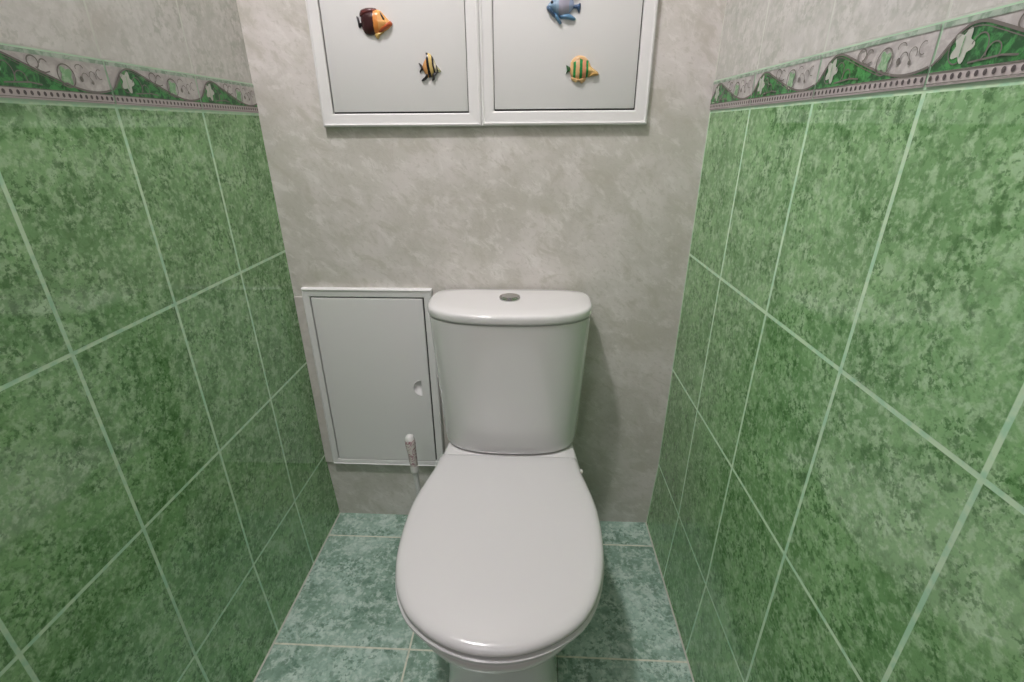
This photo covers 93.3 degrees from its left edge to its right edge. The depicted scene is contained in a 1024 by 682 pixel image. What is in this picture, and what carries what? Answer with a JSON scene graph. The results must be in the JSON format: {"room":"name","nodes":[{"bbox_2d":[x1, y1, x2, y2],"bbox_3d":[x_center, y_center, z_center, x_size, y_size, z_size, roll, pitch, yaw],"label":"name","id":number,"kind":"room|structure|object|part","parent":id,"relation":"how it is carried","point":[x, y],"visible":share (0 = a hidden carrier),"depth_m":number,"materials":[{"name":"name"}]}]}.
{"room":"toilet room","nodes":[
{"label":"toilet room","id":0,"kind":"room"},
{"bbox_2d":[0,0,339,681],"bbox_3d":[-0.618,-0.487,0.524,0.117,2.650,0.980,1,24,3],"label":"wall","id":1,"kind":"structure","parent":0,"point":[168,499],"depth_m":0.75,"materials":[{"name":"green tile"}]},
{"bbox_2d":[0,43,258,113],"bbox_3d":[-0.576,-0.284,0.499,0.002,0.059,1.183,1,24,2],"label":"trim","id":2,"kind":"structure","parent":1,"relation":"attached to","point":[26,73],"depth_m":0.68,"materials":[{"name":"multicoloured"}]},
{"bbox_2d":[253,512,340,681],"bbox_3d":[-0.554,0.727,1.050,0.003,0.003,0.980,1,24,2],"label":"trim","id":3,"kind":"structure","parent":1,"relation":"attached to","point":[254,680],"depth_m":1.21,"materials":[{"name":"grey"}]},
{"bbox_2d":[255,513,692,681],"bbox_3d":[-0.069,0.764,1.062,1.200,0.080,1.140,1,24,3],"label":"floor","id":4,"kind":"structure","parent":0,"point":[346,623],"depth_m":1.15,"materials":[{"name":"teal tile"}]},
{"bbox_2d":[405,434,420,494],"bbox_3d":[-0.232,0.414,1.295,0.082,0.377,0.079,1,24,3],"label":"toilet brush","id":5,"kind":"object","parent":4,"relation":"on","point":[410,443],"visible":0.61,"depth_m":1.25,"materials":[{"name":"white plastic"}]},
{"bbox_3d":[-0.260,0.284,1.247,0.027,0.094,0.026,1,24,3],"label":"handle","id":6,"kind":"part","parent":5,"relation":"part of","materials":[{"name":"white plastic"}]},
{"bbox_3d":[-0.247,0.443,1.313,0.027,0.220,0.013,7,25,16],"label":"rod","id":7,"kind":"part","parent":5,"relation":"part of","materials":[{"name":"white plastic"}]},
{"bbox_2d":[395,289,603,681],"bbox_3d":[-0.015,0.337,1.013,0.383,0.742,0.671,1,24,3],"label":"toilet","id":8,"kind":"object","parent":4,"relation":"on","point":[500,558],"visible":1,"depth_m":0.97,"materials":[{"name":"white ceramic"}]},
{"bbox_3d":[-0.019,0.377,0.925,0.382,0.014,0.477,1,24,3],"label":"seat","id":9,"kind":"part","parent":8,"relation":"part of","materials":[{"name":"white plastic"}]},
{"bbox_3d":[-0.020,0.362,0.913,0.379,0.020,0.464,1,24,3],"label":"lid","id":10,"kind":"part","parent":8,"relation":"part of","materials":[{"name":"white plastic"}]},
{"bbox_3d":[-0.014,0.512,1.087,0.366,0.360,0.657,1,24,3],"label":"bowl","id":11,"kind":"part","parent":8,"relation":"part of","materials":[{"name":"white ceramic"}]},
{"bbox_3d":[-0.006,-0.081,1.092,0.372,0.023,0.192,1,24,3],"label":"cistern lid","id":12,"kind":"part","parent":8,"relation":"part of","materials":[{"name":"white ceramic"}]},
{"bbox_2d":[236,0,725,521],"bbox_3d":[-0.050,-0.695,0.992,1.200,2.650,0.100,1,24,3],"label":"wall","id":13,"kind":"structure","parent":0,"point":[606,213],"depth_m":1.11,"materials":[{"name":"paint"}]},
{"bbox_2d":[294,296,332,461],"bbox_3d":[-0.532,0.121,1.318,0.030,0.508,0.004,1,24,3],"label":"trim","id":14,"kind":"structure","parent":13,"relation":"attached to","point":[299,304],"depth_m":1.30,"materials":[{"name":"plastic"}]},
{"bbox_2d":[301,287,443,465],"bbox_3d":[-0.358,0.114,1.300,0.327,0.532,0.014,1,24,3],"label":"access hatch","id":15,"kind":"object","parent":13,"relation":"attached to","point":[373,348],"visible":1,"depth_m":1.28,"materials":[{"name":"white plastic"}]},
{"bbox_3d":[-0.253,0.125,1.299,0.024,0.050,0.009,1,24,3],"label":"finger pull","id":16,"kind":"part","parent":15,"relation":"part of","materials":[{"name":"white plastic"}]},
{"bbox_2d":[305,0,481,126],"bbox_3d":[-0.237,-0.704,0.936,0.344,0.528,0.014,1,24,3],"label":"upper cabinet","id":17,"kind":"object","parent":13,"relation":"attached to","point":[364,80],"visible":1,"depth_m":0.99,"materials":[{"name":"white plastic"}]},
{"bbox_2d":[356,8,391,38],"bbox_3d":[-0.274,-0.631,0.960,0.071,0.053,0.012,1,24,3],"label":"magnet","id":18,"kind":"object","parent":17,"relation":"attached to","point":[373,21],"visible":1,"depth_m":0.96,"materials":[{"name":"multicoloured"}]},
{"bbox_2d":[419,53,440,80],"bbox_3d":[-0.169,-0.560,0.987,0.046,0.051,0.009,1,24,3],"label":"magnet","id":19,"kind":"object","parent":17,"relation":"attached to","point":[429,67],"visible":1,"depth_m":0.99,"materials":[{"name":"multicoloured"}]},
{"bbox_2d":[479,0,657,125],"bbox_3d":[0.108,-0.699,0.920,0.346,0.526,0.014,1,24,3],"label":"upper cabinet","id":20,"kind":"object","parent":13,"relation":"attached to","point":[525,53],"visible":1,"depth_m":0.97,"materials":[{"name":"white plastic"}]},
{"bbox_2d":[546,0,580,23],"bbox_3d":[0.100,-0.646,0.933,0.066,0.057,0.012,1,24,3],"label":"magnet","id":21,"kind":"object","parent":20,"relation":"attached to","point":[562,8],"visible":1,"depth_m":0.93,"materials":[{"name":"blue plastic"}]},
{"bbox_2d":[566,55,598,83],"bbox_3d":[0.142,-0.547,0.974,0.067,0.050,0.011,1,24,3],"label":"magnet","id":22,"kind":"object","parent":20,"relation":"attached to","point":[580,68],"visible":1,"depth_m":0.97,"materials":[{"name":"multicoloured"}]},
{"bbox_2d":[646,0,1023,681],"bbox_3d":[0.447,-0.471,0.473,0.150,2.650,0.980,1,24,3],"label":"wall","id":23,"kind":"structure","parent":0,"point":[838,492],"depth_m":0.56,"materials":[{"name":"green tile"}]},
{"bbox_2d":[645,522,694,681],"bbox_3d":[0.388,0.741,1.005,0.003,0.003,0.980,0,24,2],"label":"trim","id":24,"kind":"structure","parent":23,"relation":"attached to","point":[645,522],"depth_m":1.19,"materials":[{"name":"grey"}]},
{"bbox_2d":[710,0,1023,111],"bbox_3d":[0.393,-0.266,0.452,0.002,0.056,1.189,0,24,2],"label":"trim","id":25,"kind":"structure","parent":23,"relation":"attached to","point":[987,46],"depth_m":0.49,"materials":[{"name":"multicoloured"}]}
]}

